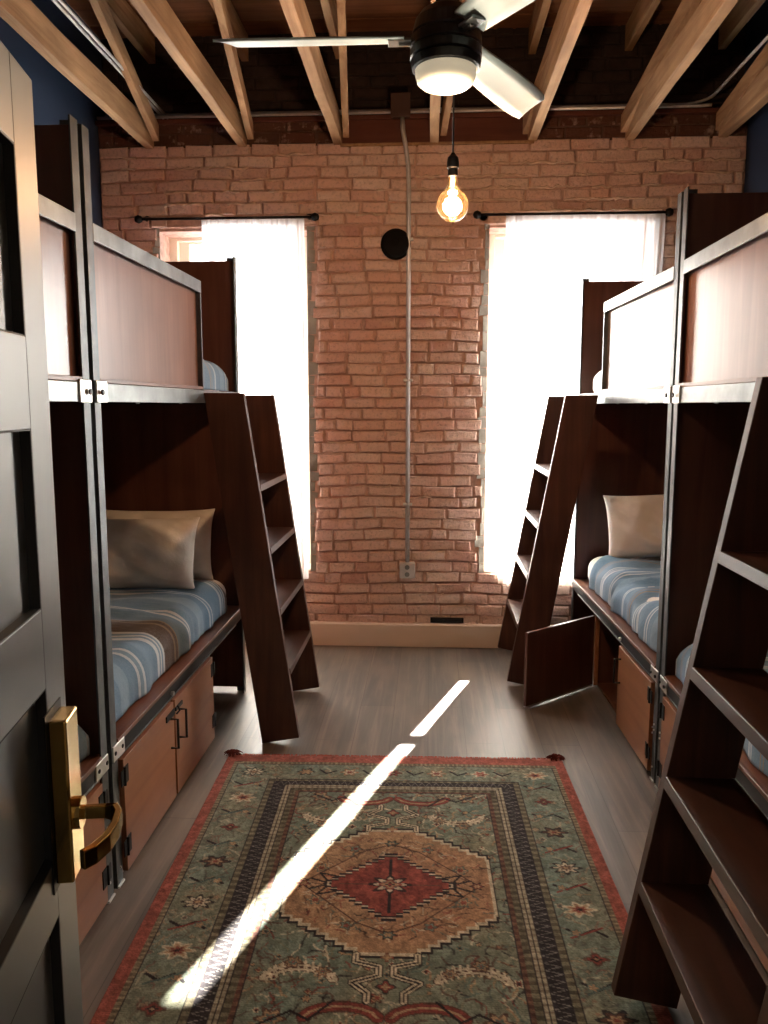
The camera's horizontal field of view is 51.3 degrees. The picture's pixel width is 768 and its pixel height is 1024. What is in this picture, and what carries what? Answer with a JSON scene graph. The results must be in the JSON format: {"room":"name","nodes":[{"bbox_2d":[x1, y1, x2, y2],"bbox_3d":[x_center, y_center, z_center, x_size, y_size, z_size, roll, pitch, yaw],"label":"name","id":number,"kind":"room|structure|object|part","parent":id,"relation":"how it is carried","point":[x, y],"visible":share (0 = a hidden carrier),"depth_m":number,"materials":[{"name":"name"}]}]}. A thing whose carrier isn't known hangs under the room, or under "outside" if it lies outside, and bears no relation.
{"room":"dormitory","nodes":[
{"label":"dormitory","id":0,"kind":"room"},
{"bbox_2d":[0,0,103,227],"bbox_3d":[-2.001,-0.744,2.928,0.120,3.900,5.480,0,8,3],"label":"wall","id":1,"kind":"structure","parent":0,"point":[55,97],"depth_m":4.54,"materials":[{"name":"blue paint"}]},
{"bbox_2d":[65,0,765,39],"bbox_3d":[0.057,-2.702,2.482,4.210,0.100,5.607,0,8,3],"label":"ceiling","id":2,"kind":"structure","parent":0,"point":[198,17],"depth_m":4.76,"materials":[{"name":"brown wood"}]},
{"bbox_2d":[106,0,154,63],"bbox_3d":[-1.618,-2.574,2.502,0.053,0.158,5.164,0,8,3],"label":"joist","id":3,"kind":"object","parent":2,"relation":"attached to","point":[124,16],"visible":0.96,"depth_m":4.71,"materials":[{"name":"brown wood"}]},
{"bbox_2d":[208,0,248,60],"bbox_3d":[-1.025,-2.570,2.468,0.052,0.157,5.164,0,8,3],"label":"joist","id":4,"kind":"object","parent":2,"relation":"attached to","point":[238,30],"visible":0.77,"depth_m":4.74,"materials":[{"name":"wood"}]},
{"bbox_2d":[320,0,338,58],"bbox_3d":[-0.428,-2.565,2.434,0.051,0.158,5.164,0,8,3],"label":"joist","id":5,"kind":"object","parent":2,"relation":"attached to","point":[329,8],"visible":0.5,"depth_m":4.54,"materials":[{"name":"wood"}]},
{"bbox_2d":[528,0,551,53],"bbox_3d":[0.763,-2.556,2.366,0.052,0.158,5.164,0,8,3],"label":"joist","id":6,"kind":"object","parent":2,"relation":"attached to","point":[541,8],"visible":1,"depth_m":4.60,"materials":[{"name":"wood"}]},
{"bbox_2d":[625,0,660,50],"bbox_3d":[1.347,-2.551,2.333,0.052,0.157,5.164,0,8,3],"label":"joist","id":7,"kind":"object","parent":2,"relation":"attached to","point":[643,11],"visible":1,"depth_m":4.60,"materials":[{"name":"wood"}]},
{"bbox_2d":[718,0,764,49],"bbox_3d":[1.906,-2.547,2.301,0.053,0.157,5.164,0,8,3],"label":"joist","id":8,"kind":"object","parent":2,"relation":"attached to","point":[743,10],"visible":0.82,"depth_m":4.60,"materials":[{"name":"wood"}]},
{"bbox_2d":[98,114,747,624],"bbox_3d":[0.240,-0.785,5.279,4.086,3.360,0.316,0,8,3],"label":"wall","id":9,"kind":"structure","parent":0,"point":[356,294],"depth_m":5.07,"materials":[{"name":"brick"}]},
{"bbox_2d":[0,0,153,148],"bbox_3d":[-1.621,-2.022,2.522,0.062,0.149,5.057,0,8,3],"label":"joist","id":10,"kind":"object","parent":9,"relation":"attached to","point":[23,16],"visible":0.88,"depth_m":3.90,"materials":[{"name":"brown wood"}]},
{"bbox_2d":[89,0,158,140],"bbox_3d":[-1.393,-2.471,3.986,0.040,0.584,1.950,0,8,-2],"label":"rafter","id":11,"kind":"object","parent":10,"relation":"attached to","point":[103,14],"visible":1,"depth_m":4.30,"materials":[{"name":"brown wood"}]},
{"bbox_2d":[51,0,161,114],"bbox_3d":[-1.517,-2.210,2.951,0.017,0.017,4.250,0,8,3],"label":"conduit","id":12,"kind":"object","parent":11,"relation":"attached to","point":[55,2],"visible":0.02,"depth_m":3.97,"materials":[{"name":"metal"}]},
{"bbox_2d":[58,0,165,114],"bbox_3d":[-1.489,-2.209,2.950,0.017,0.017,4.250,0,8,3],"label":"conduit","id":13,"kind":"object","parent":11,"relation":"attached to","point":[62,2],"visible":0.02,"depth_m":4.01,"materials":[{"name":"metal"}]},
{"bbox_2d":[129,0,246,146],"bbox_3d":[-1.028,-2.017,2.488,0.061,0.149,5.057,0,8,3],"label":"joist","id":14,"kind":"object","parent":9,"relation":"attached to","point":[158,15],"visible":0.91,"depth_m":3.87,"materials":[{"name":"brown wood"}]},
{"bbox_2d":[213,0,253,139],"bbox_3d":[-0.800,-2.467,3.952,0.040,0.584,1.950,0,8,-2],"label":"rafter","id":15,"kind":"object","parent":14,"relation":"attached to","point":[220,6],"visible":1,"depth_m":4.31,"materials":[{"name":"brown wood"}]},
{"bbox_2d":[134,213,318,223],"bbox_3d":[-0.990,-1.847,5.034,1.176,0.056,0.072,0,8,3],"label":"curtain rod","id":16,"kind":"object","parent":9,"relation":"attached to","point":[138,219],"visible":1,"depth_m":5.02,"materials":[{"name":"black metal"}]},
{"bbox_3d":[-0.991,-1.846,5.024,1.100,0.016,0.016,0,8,3],"label":"rod","id":17,"kind":"part","parent":16,"relation":"part of","materials":[{"name":"black metal"}]},
{"bbox_2d":[201,218,308,578],"bbox_3d":[-0.826,-0.706,5.170,0.658,2.311,0.048,0,8,3],"label":"sheer curtain","id":18,"kind":"object","parent":16,"relation":"hanging from","point":[268,253],"visible":0.46,"depth_m":5.09,"materials":[{"name":"white fabric"}]},
{"bbox_2d":[143,215,318,570],"bbox_3d":[-0.965,-0.755,5.361,1.130,2.302,0.302,0,8,3],"label":"window","id":19,"kind":"structure","parent":9,"relation":"in","point":[180,248],"depth_m":5.35,"materials":[{"name":"beige paint"}]},
{"bbox_3d":[-0.948,-1.125,5.443,0.850,1.370,0.030,0,8,3],"label":"sash","id":20,"kind":"part","parent":19,"relation":"part of","materials":[{"name":"beige paint"}]},
{"bbox_3d":[-0.950,-0.077,5.547,0.850,0.815,0.030,0,8,3],"label":"sash","id":21,"kind":"part","parent":19,"relation":"part of","materials":[{"name":"beige paint"}]},
{"bbox_2d":[279,0,341,144],"bbox_3d":[-0.431,-2.013,2.454,0.062,0.148,5.057,0,8,3],"label":"joist","id":22,"kind":"object","parent":9,"relation":"attached to","point":[296,13],"visible":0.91,"depth_m":3.89,"materials":[{"name":"brown wood"}]},
{"bbox_2d":[337,0,348,137],"bbox_3d":[-0.208,-2.462,3.918,0.040,0.584,1.950,0,8,-2],"label":"rafter","id":23,"kind":"object","parent":22,"relation":"attached to","point":[341,4],"visible":1,"depth_m":4.29,"materials":[{"name":"wood"}]},
{"bbox_2d":[381,228,410,259],"bbox_3d":[0.073,-1.675,4.992,0.190,0.190,0.050,0,8,3],"label":"air vent","id":24,"kind":"object","parent":9,"relation":"in","point":[395,242],"visible":1,"depth_m":4.98,"materials":[{"name":"black"}]},
{"bbox_2d":[245,621,551,647],"bbox_3d":[0.269,0.819,5.345,3.840,0.158,0.046,0,8,3],"label":"baseboard","id":25,"kind":"structure","parent":9,"relation":"attached to","point":[346,633],"depth_m":5.33,"materials":[{"name":"beige paint"}]},
{"bbox_2d":[391,92,410,118],"bbox_3d":[0.102,-2.471,4.872,0.120,0.138,0.054,0,8,3],"label":"junction box","id":26,"kind":"object","parent":9,"relation":"attached to","point":[400,102],"visible":1,"depth_m":4.85,"materials":[{"name":"brown"}]},
{"bbox_2d":[97,103,711,119],"bbox_3d":[0.083,-2.442,4.880,3.752,0.019,0.031,0,8,3],"label":"conduit","id":27,"kind":"object","parent":9,"relation":"attached to","point":[706,104],"visible":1,"depth_m":4.87,"materials":[{"name":"grey metal"}]},
{"bbox_2d":[400,117,412,562],"bbox_3d":[0.141,-1.032,5.085,0.084,2.781,0.060,0,8,3],"label":"conduit","id":28,"kind":"object","parent":9,"relation":"attached to","point":[407,504],"visible":0.98,"depth_m":5.08,"materials":[{"name":"grey metal"}]},
{"bbox_2d":[399,562,414,577],"bbox_3d":[0.153,0.384,5.274,0.104,0.104,0.054,0,8,3],"label":"wall outlet","id":29,"kind":"object","parent":9,"relation":"attached to","point":[406,570],"visible":1,"depth_m":5.25,"materials":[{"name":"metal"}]},
{"bbox_2d":[95,108,719,126],"bbox_3d":[0.197,-2.430,4.965,4.010,0.025,0.150,0,8,3],"label":"trim","id":30,"kind":"structure","parent":9,"relation":"attached to","point":[685,111],"depth_m":4.89,"materials":[{"name":"brown wood"}]},
{"bbox_2d":[342,117,527,143],"bbox_3d":[0.304,-2.345,4.927,1.150,0.135,0.035,0,8,3],"label":"trim","id":31,"kind":"structure","parent":9,"relation":"attached to","point":[502,128],"depth_m":4.91,"materials":[{"name":"brown wood"}]},
{"bbox_2d":[430,0,440,142],"bbox_3d":[0.167,-2.008,2.420,0.061,0.149,5.057,0,8,3],"label":"joist","id":32,"kind":"object","parent":9,"relation":"attached to","point":[435,100],"visible":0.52,"depth_m":4.47,"materials":[{"name":"wood"}]},
{"bbox_2d":[213,0,544,118],"bbox_3d":[0.042,-1.564,2.196,1.007,0.775,1.120,0,8,3],"label":"ceiling fan","id":33,"kind":"object","parent":32,"relation":"hanging from","point":[448,56],"visible":1,"depth_m":2.16,"materials":[{"name":"beige"}]},
{"bbox_3d":[-0.204,-1.303,2.217,0.520,0.043,0.128,0,8,2],"label":"blade","id":34,"kind":"part","parent":33,"relation":"part of","materials":[{"name":"white"}]},
{"bbox_2d":[415,57,476,95],"bbox_3d":[0.171,-1.200,2.215,0.170,0.050,0.170,0,8,3],"label":"diffuser","id":35,"kind":"object","parent":33,"relation":"attached to","point":[443,76],"depth_m":2.16,"materials":[{"name":"beige"}]},
{"bbox_3d":[0.344,-1.257,1.872,0.128,0.043,0.520,-4,9,-27],"label":"blade","id":36,"kind":"part","parent":33,"relation":"part of","materials":[{"name":"white"}]},
{"bbox_3d":[0.372,-1.343,2.515,0.128,0.043,0.520,5,9,32],"label":"blade","id":37,"kind":"part","parent":33,"relation":"part of","materials":[{"name":"white"}]},
{"bbox_2d":[437,95,467,221],"bbox_3d":[0.262,-1.563,3.010,0.122,0.908,0.122,0,8,3],"label":"pendant bulb","id":38,"kind":"object","parent":32,"relation":"hanging from","point":[452,161],"visible":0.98,"depth_m":3.05,"materials":[{"name":"clear glass"}]},
{"bbox_3d":[0.262,-1.252,3.051,0.018,0.055,0.018,4,8,26],"label":"stem","id":39,"kind":"part","parent":38,"relation":"part of","materials":[{"name":"beige"}]},
{"bbox_3d":[0.262,-1.194,3.059,0.122,0.163,0.122,0,8,3],"label":"bulb glass","id":40,"kind":"part","parent":38,"relation":"part of","materials":[{"name":"white"}]},
{"bbox_2d":[447,152,458,176],"bbox_3d":[0.262,-1.321,3.042,0.046,0.085,0.046,0,8,3],"label":"socket","id":41,"kind":"object","parent":38,"relation":"attached to","point":[452,161],"depth_m":3.03,"materials":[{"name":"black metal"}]},
{"bbox_3d":[0.262,-1.686,2.994,0.006,0.660,0.006,4,8,26],"label":"cord","id":42,"kind":"part","parent":38,"relation":"part of","materials":[{"name":"black plastic"}]},
{"bbox_2d":[440,0,464,135],"bbox_3d":[0.389,-2.458,3.884,0.040,0.584,1.950,0,8,-2],"label":"rafter","id":43,"kind":"object","parent":32,"relation":"attached to","point":[448,99],"visible":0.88,"depth_m":4.68,"materials":[{"name":"wood"}]},
{"bbox_2d":[340,140,533,147],"bbox_3d":[0.324,-2.268,4.931,1.190,0.015,0.045,0,8,3],"label":"trim","id":44,"kind":"structure","parent":9,"relation":"attached to","point":[530,142],"depth_m":4.92,"materials":[{"name":"wood"}]},
{"bbox_2d":[430,617,463,622],"bbox_3d":[0.418,0.718,5.315,0.220,0.034,0.018,0,8,3],"label":"air vent","id":45,"kind":"object","parent":9,"relation":"in","point":[432,619],"visible":1,"depth_m":5.31,"materials":[{"name":"black metal"}]},
{"bbox_2d":[528,0,592,140],"bbox_3d":[0.761,-2.004,2.386,0.061,0.148,5.057,0,8,3],"label":"joist","id":46,"kind":"object","parent":9,"relation":"attached to","point":[575,12],"visible":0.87,"depth_m":3.77,"materials":[{"name":"brown wood"}]},
{"bbox_2d":[523,0,566,133],"bbox_3d":[0.888,-2.454,3.855,0.040,0.584,1.950,0,8,-2],"label":"rafter","id":47,"kind":"object","parent":46,"relation":"attached to","point":[527,117],"visible":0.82,"depth_m":4.26,"materials":[{"name":"wood"}]},
{"bbox_2d":[474,210,666,572],"bbox_3d":[1.157,-0.739,5.240,1.180,2.302,0.302,0,8,3],"label":"window","id":48,"kind":"structure","parent":9,"relation":"in","point":[496,241],"depth_m":5.36,"materials":[{"name":"beige paint"}]},
{"bbox_3d":[1.165,0.394,5.361,1.000,0.024,0.200,0,8,3],"label":"sill","id":49,"kind":"part","parent":48,"relation":"part of","materials":[{"name":"beige paint"}]},
{"bbox_3d":[1.173,-0.714,5.354,1.000,2.200,0.080,0,8,3],"label":"frame","id":50,"kind":"part","parent":48,"relation":"part of","materials":[{"name":"beige paint"}]},
{"bbox_3d":[1.172,-0.061,5.426,0.900,0.815,0.030,0,8,3],"label":"sash","id":51,"kind":"part","parent":48,"relation":"part of","materials":[{"name":"beige paint"}]},
{"bbox_3d":[1.174,-1.109,5.322,0.900,1.370,0.030,0,8,3],"label":"sash","id":52,"kind":"part","parent":48,"relation":"part of","materials":[{"name":"beige paint"}]},
{"bbox_2d":[473,208,673,220],"bbox_3d":[1.156,-1.831,4.911,1.216,0.056,0.072,0,8,3],"label":"curtain rod","id":53,"kind":"object","parent":9,"relation":"attached to","point":[477,214],"visible":1,"depth_m":4.90,"materials":[{"name":"black metal"}]},
{"bbox_3d":[1.155,-1.829,4.901,1.140,0.016,0.016,0,8,3],"label":"rod","id":54,"kind":"part","parent":53,"relation":"part of","materials":[{"name":"black metal"}]},
{"bbox_2d":[498,213,665,585],"bbox_3d":[1.232,-0.680,5.054,0.971,2.331,0.048,0,8,3],"label":"sheer curtain","id":55,"kind":"object","parent":53,"relation":"hanging from","point":[547,257],"visible":0.45,"depth_m":4.99,"materials":[{"name":"white fabric"}]},
{"bbox_2d":[625,0,737,139],"bbox_3d":[1.344,-1.999,2.353,0.063,0.149,5.057,0,8,3],"label":"joist","id":56,"kind":"object","parent":9,"relation":"attached to","point":[709,15],"visible":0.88,"depth_m":3.80,"materials":[{"name":"brown wood"}]},
{"bbox_2d":[620,0,700,131],"bbox_3d":[1.472,-2.450,3.822,0.040,0.584,1.950,0,8,-2],"label":"rafter","id":57,"kind":"object","parent":56,"relation":"attached to","point":[686,8],"visible":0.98,"depth_m":4.17,"materials":[{"name":"brown wood"}]},
{"bbox_2d":[718,65,767,137],"bbox_3d":[1.903,-1.995,2.321,0.062,0.149,5.057,0,8,3],"label":"joist","id":58,"kind":"object","parent":9,"relation":"attached to","point":[755,97],"visible":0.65,"depth_m":4.39,"materials":[{"name":"brown wood"}]},
{"bbox_2d":[715,42,767,130],"bbox_3d":[2.031,-2.445,3.790,0.040,0.584,1.950,0,8,-2],"label":"rafter","id":59,"kind":"object","parent":58,"relation":"attached to","point":[723,114],"visible":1,"depth_m":4.47,"materials":[{"name":"brown wood"}]},
{"bbox_2d":[79,644,767,1023],"bbox_3d":[-0.009,1.396,1.864,4.210,0.060,7.720,0,8,3],"label":"floor","id":60,"kind":"structure","parent":0,"point":[368,700],"depth_m":3.90,"materials":[{"name":"grey wood"}]},
{"bbox_2d":[0,41,122,1023],"bbox_3d":[-0.381,0.490,0.759,0.133,2.012,0.855,-1,8,-7],"label":"door","id":61,"kind":"structure","parent":60,"relation":"on","point":[44,812],"depth_m":1.02,"materials":[{"name":"grey paint"}]},
{"bbox_3d":[-0.427,-0.289,0.652,0.012,0.238,0.681,-1,8,-7],"label":"panel","id":62,"kind":"part","parent":61,"relation":"part of","materials":[{"name":"grey paint"}]},
{"bbox_3d":[-0.427,0.056,0.698,0.012,0.243,0.681,-1,8,-7],"label":"panel","id":63,"kind":"part","parent":61,"relation":"part of","materials":[{"name":"grey paint"}]},
{"bbox_3d":[-0.427,0.399,0.744,0.012,0.251,0.681,-1,8,-7],"label":"panel","id":64,"kind":"part","parent":61,"relation":"part of","materials":[{"name":"grey paint"}]},
{"bbox_3d":[-0.427,0.723,0.787,0.012,0.256,0.681,-1,8,-7],"label":"panel","id":65,"kind":"part","parent":61,"relation":"part of","materials":[{"name":"grey paint"}]},
{"bbox_3d":[-0.427,0.490,0.756,0.040,2.012,0.849,-1,8,-7],"label":"frame","id":66,"kind":"part","parent":61,"relation":"part of","materials":[{"name":"grey paint"}]},
{"bbox_3d":[-0.437,0.388,1.101,0.024,0.230,0.060,-1,8,-7],"label":"lock plate","id":67,"kind":"part","parent":61,"relation":"part of","materials":[{"name":"gold metal"}]},
{"bbox_3d":[-0.373,0.422,1.058,0.055,0.024,0.135,-3,8,-21],"label":"lever handle","id":68,"kind":"part","parent":61,"relation":"part of","materials":[{"name":"gold metal"}]},
{"bbox_2d":[34,114,115,944],"bbox_3d":[-1.451,0.183,1.579,1.105,2.420,1.880,0,8,3],"label":"bunk bed","id":69,"kind":"object","parent":60,"relation":"on","point":[56,146],"visible":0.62,"depth_m":2.42,"materials":[{"name":"wood"}]},
{"bbox_3d":[-0.950,-0.761,1.744,0.052,0.052,1.154,0,8,3],"label":"rail","id":70,"kind":"part","parent":69,"relation":"part of","materials":[{"name":"metal"}]},
{"bbox_3d":[-0.954,-0.544,1.790,0.014,0.435,1.170,0,8,3],"label":"guard panel","id":71,"kind":"part","parent":69,"relation":"part of","materials":[{"name":"brown wood"}]},
{"bbox_3d":[-1.421,0.056,2.493,1.036,2.370,0.018,0,8,3],"label":"panel","id":72,"kind":"part","parent":69,"relation":"part of","materials":[{"name":"brown wood"}]},
{"bbox_3d":[-0.917,0.066,2.458,0.050,2.420,0.048,0,8,3],"label":"post","id":73,"kind":"part","parent":69,"relation":"part of","materials":[{"name":"metal"}]},
{"bbox_3d":[-0.909,1.086,2.280,0.018,0.400,0.530,0,8,3],"label":"cabinet door","id":74,"kind":"part","parent":69,"relation":"part of","materials":[{"name":"orange wood"}]},
{"bbox_3d":[-0.911,1.262,2.615,0.051,0.007,0.048,0,8,3],"label":"foot plate","id":75,"kind":"part","parent":69,"relation":"part of","materials":[{"name":"silver metal"}]},
{"bbox_2d":[77,124,245,888],"bbox_3d":[-1.341,-0.069,3.469,1.105,2.420,1.880,0,8,3],"label":"bunk bed","id":76,"kind":"object","parent":60,"relation":"on","point":[152,321],"visible":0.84,"depth_m":3.27,"materials":[{"name":"wood"}]},
{"bbox_3d":[-0.912,0.055,2.535,0.050,2.420,0.048,0,8,3],"label":"post","id":77,"kind":"part","parent":76,"relation":"part of","materials":[{"name":"metal"}]},
{"bbox_3d":[-0.883,-0.708,3.021,0.014,0.435,1.170,0,8,3],"label":"guard panel","id":78,"kind":"part","parent":76,"relation":"part of","materials":[{"name":"brown wood"}]},
{"bbox_3d":[-0.877,-0.930,3.007,0.052,0.052,1.154,0,8,3],"label":"rail","id":79,"kind":"part","parent":76,"relation":"part of","materials":[{"name":"metal"}]},
{"bbox_3d":[-0.868,0.994,2.972,0.018,0.400,0.530,0,8,3],"label":"cabinet door","id":80,"kind":"part","parent":76,"relation":"part of","materials":[{"name":"orange wood"}]},
{"bbox_3d":[-1.311,-0.172,4.386,1.036,2.320,0.018,0,8,3],"label":"panel","id":81,"kind":"part","parent":76,"relation":"part of","materials":[{"name":"brown wood"}]},
{"bbox_3d":[-0.829,0.880,3.177,0.035,0.130,0.010,0,8,3],"label":"handle","id":82,"kind":"part","parent":76,"relation":"part of","materials":[{"name":"black metal"}]},
{"bbox_3d":[-0.823,0.866,3.284,0.035,0.130,0.010,0,8,3],"label":"handle","id":83,"kind":"part","parent":76,"relation":"part of","materials":[{"name":"black metal"}]},
{"bbox_3d":[-0.836,0.919,3.530,0.018,0.400,0.562,0,8,3],"label":"cabinet door","id":84,"kind":"part","parent":76,"relation":"part of","materials":[{"name":"orange wood"}]},
{"bbox_3d":[-0.842,-0.789,3.601,0.046,0.476,0.012,0,8,3],"label":"guard post","id":85,"kind":"part","parent":76,"relation":"part of","materials":[{"name":"metal"}]},
{"bbox_2d":[194,579,225,593],"bbox_3d":[-1.360,0.550,3.568,0.905,0.165,1.770,0,8,3],"label":"mattress","id":86,"kind":"object","parent":76,"relation":"on","point":[215,581],"visible":0.09,"depth_m":4.33,"materials":[{"name":"white fabric"}]},
{"bbox_2d":[106,509,214,580],"bbox_3d":[-1.248,0.173,4.296,0.679,0.377,0.212,0,8,-2],"label":"pillow","id":87,"kind":"object","parent":86,"relation":"on","point":[202,569],"visible":0.27,"depth_m":4.26,"materials":[{"name":"white fabric"}]},
{"bbox_2d":[110,580,226,720],"bbox_3d":[-1.333,0.537,3.497,0.913,0.193,1.671,0,8,3],"label":"blanket","id":88,"kind":"object","parent":86,"relation":"on","point":[151,628],"visible":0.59,"depth_m":3.47,"materials":[{"name":"blue fabric"}]},
{"bbox_2d":[106,517,199,588],"bbox_3d":[-1.291,0.211,4.083,0.679,0.353,0.266,0,8,0],"label":"pillow","id":89,"kind":"object","parent":88,"relation":"on","point":[142,553],"visible":0.74,"depth_m":4.00,"materials":[{"name":"beige cotton"}]},
{"bbox_3d":[-0.807,-0.162,4.351,0.050,2.370,0.048,0,8,3],"label":"post","id":90,"kind":"part","parent":76,"relation":"part of","materials":[{"name":"wood"}]},
{"bbox_2d":[204,393,319,742],"bbox_3d":[-0.589,0.236,4.070,0.411,1.655,0.725,0,8,3],"label":"ladder","id":91,"kind":"object","parent":60,"relation":"on","point":[244,429],"visible":1,"depth_m":3.77,"materials":[{"name":"brown wood"}]},
{"bbox_2d":[89,749,674,1023],"bbox_3d":[0.008,1.246,2.653,1.562,0.025,2.100,0,8,2],"label":"area rug","id":92,"kind":"object","parent":60,"relation":"on","point":[313,889],"visible":1,"depth_m":2.57,"materials":[{"name":"fabric"}]},
{"bbox_2d":[498,395,597,683],"bbox_3d":[0.955,0.139,4.801,0.460,1.655,0.675,0,8,3],"label":"ladder","id":93,"kind":"object","parent":60,"relation":"on","point":[567,423],"visible":0.96,"depth_m":4.50,"materials":[{"name":"brown wood"}]},
{"bbox_2d":[523,192,683,782],"bbox_3d":[1.401,-0.161,4.152,1.321,2.420,1.820,0,8,2],"label":"bunk bed","id":94,"kind":"object","parent":60,"relation":"on","point":[628,329],"visible":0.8,"depth_m":4.34,"materials":[{"name":"wood"}]},
{"bbox_3d":[0.965,0.806,4.378,0.562,0.400,0.018,-6,10,-38],"label":"cabinet door","id":95,"kind":"part","parent":94,"relation":"part of","materials":[{"name":"brown wood"}]},
{"bbox_3d":[1.234,-0.254,5.039,0.050,2.370,0.048,0,8,2],"label":"post","id":96,"kind":"part","parent":94,"relation":"part of","materials":[{"name":"metal"}]},
{"bbox_3d":[1.213,-0.889,4.347,0.046,0.476,0.012,0,8,2],"label":"guard post","id":97,"kind":"part","parent":94,"relation":"part of","materials":[{"name":"metal"}]},
{"bbox_3d":[1.143,0.780,3.927,0.035,0.130,0.010,0,8,2],"label":"handle","id":98,"kind":"part","parent":94,"relation":"part of","materials":[{"name":"black metal"}]},
{"bbox_3d":[1.649,-0.258,5.032,0.856,2.320,0.018,0,8,2],"label":"panel","id":99,"kind":"part","parent":94,"relation":"part of","materials":[{"name":"brown wood"}]},
{"bbox_2d":[593,370,650,392],"bbox_3d":[1.634,-0.685,4.074,0.815,0.150,1.698,0,8,3],"label":"mattress","id":100,"kind":"object","parent":94,"relation":"on","point":[597,380],"visible":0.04,"depth_m":4.76,"materials":[{"name":"white fabric"}]},
{"bbox_2d":[588,556,660,601],"bbox_3d":[1.639,0.462,4.235,0.805,0.165,1.712,0,8,3],"label":"mattress","id":101,"kind":"object","parent":94,"relation":"on","point":[594,560],"visible":0.14,"depth_m":4.94,"materials":[{"name":"white fabric"}]},
{"bbox_2d":[589,555,660,651],"bbox_3d":[1.603,0.447,4.133,0.826,0.202,1.551,0,8,3],"label":"blanket","id":102,"kind":"object","parent":101,"relation":"on","point":[626,584],"visible":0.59,"depth_m":4.23,"materials":[{"name":"blue fabric"}]},
{"bbox_2d":[603,494,663,557],"bbox_3d":[1.636,0.081,4.797,0.618,0.422,0.259,1,8,7],"label":"pillow","id":103,"kind":"object","parent":102,"relation":"on","point":[635,523],"visible":0.56,"depth_m":4.74,"materials":[{"name":"white fabric"}]},
{"bbox_3d":[1.163,0.894,3.720,0.018,0.400,0.530,0,8,2],"label":"cabinet door","id":104,"kind":"part","parent":94,"relation":"part of","materials":[{"name":"orange wood"}]},
{"bbox_3d":[1.197,-1.029,3.753,0.052,0.052,1.154,0,8,2],"label":"rail","id":105,"kind":"part","parent":94,"relation":"part of","materials":[{"name":"metal"}]},
{"bbox_3d":[1.201,-0.808,3.766,0.014,0.435,1.170,0,8,2],"label":"guard panel","id":106,"kind":"part","parent":94,"relation":"part of","materials":[{"name":"brown wood"}]},
{"bbox_3d":[1.179,-0.044,3.280,0.050,2.420,0.048,0,8,2],"label":"post","id":107,"kind":"part","parent":94,"relation":"part of","materials":[{"name":"metal"}]},
{"bbox_2d":[611,377,767,1023],"bbox_3d":[0.821,0.542,1.685,0.458,1.655,0.726,0,8,3],"label":"ladder","id":108,"kind":"object","parent":60,"relation":"on","point":[678,939],"visible":1,"depth_m":1.95,"materials":[{"name":"brown wood"}]},
{"bbox_2d":[655,186,767,972],"bbox_3d":[1.524,0.090,2.276,0.945,2.420,1.880,0,8,3],"label":"bunk bed","id":109,"kind":"object","parent":60,"relation":"on","point":[722,350],"visible":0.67,"depth_m":3.06,"materials":[{"name":"wood"}]},
{"bbox_3d":[1.131,0.986,3.030,0.018,0.400,0.530,0,8,3],"label":"cabinet door","id":110,"kind":"part","parent":109,"relation":"part of","materials":[{"name":"orange wood"}]},
{"bbox_3d":[1.175,-0.034,3.205,0.050,2.420,0.048,0,8,3],"label":"post","id":111,"kind":"part","parent":109,"relation":"part of","materials":[{"name":"wood"}]},
{"bbox_3d":[1.600,-0.037,3.187,0.876,2.370,0.018,0,8,3],"label":"panel","id":112,"kind":"part","parent":109,"relation":"part of","materials":[{"name":"brown wood"}]},
{"bbox_3d":[1.140,-0.861,2.492,0.052,0.052,1.154,0,8,3],"label":"rail","id":113,"kind":"part","parent":109,"relation":"part of","materials":[{"name":"metal"}]},
{"bbox_3d":[1.145,-0.644,2.537,0.014,0.435,1.170,0,8,3],"label":"guard panel","id":114,"kind":"part","parent":109,"relation":"part of","materials":[{"name":"brown wood"}]},
{"bbox_3d":[1.099,1.060,2.471,0.018,0.400,0.562,0,8,3],"label":"cabinet door","id":115,"kind":"part","parent":109,"relation":"part of","materials":[{"name":"orange wood"}]},
{"bbox_2d":[101,23,746,118],"bbox_3d":[0.206,-2.741,5.079,4.010,0.575,0.200,0,8,3],"label":"wall","id":116,"kind":"structure","parent":0,"point":[599,69],"depth_m":4.99,"materials":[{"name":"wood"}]},
{"bbox_2d":[105,35,767,115],"bbox_3d":[-0.024,-2.226,2.887,3.769,0.028,4.299,0,8,3],"label":"conduit","id":117,"kind":"object","parent":116,"relation":"attached to","point":[765,39],"visible":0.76,"depth_m":4.93,"materials":[{"name":"metal"}]},
{"bbox_2d":[744,0,767,192],"bbox_3d":[2.123,-0.712,2.692,0.120,3.900,5.480,0,8,3],"label":"wall","id":118,"kind":"structure","parent":0,"point":[756,163],"depth_m":4.70,"materials":[{"name":"blue paint"}]},
{"bbox_3d":[-1.357,-0.594,3.395,0.915,0.150,1.730,0,8,3],"label":"mattress","id":119,"kind":"object","parent":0,"visible":0},
{"bbox_2d":[203,359,228,390],"bbox_3d":[-1.326,-0.621,3.395,0.922,0.185,1.766,0,8,3],"label":"blanket","id":120,"kind":"object","parent":119,"relation":"on","point":[214,377],"visible":0.15,"depth_m":4.00,"materials":[{"name":"blue fabric"}]},
{"bbox_3d":[-1.463,0.804,1.668,0.920,0.165,1.730,0,8,3],"label":"mattress","id":121,"kind":"object","parent":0,"visible":0},
{"bbox_2d":[78,725,89,761],"bbox_3d":[-1.435,0.783,1.661,0.922,0.191,1.771,0,8,3],"label":"blanket","id":122,"kind":"object","parent":121,"relation":"on","point":[84,746],"visible":0.13,"depth_m":2.48,"materials":[{"name":"blue fabric"}]},
{"bbox_3d":[1.547,0.711,2.363,0.780,0.165,1.730,0,8,3],"label":"mattress","id":123,"kind":"object","parent":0,"visible":0},
{"bbox_2d":[675,644,767,775],"bbox_3d":[1.519,0.687,2.358,0.790,0.196,1.771,0,8,3],"label":"blanket","id":124,"kind":"object","parent":123,"relation":"on","point":[755,757],"visible":0.18,"depth_m":2.80,"materials":[{"name":"blue fabric"}]}
]}

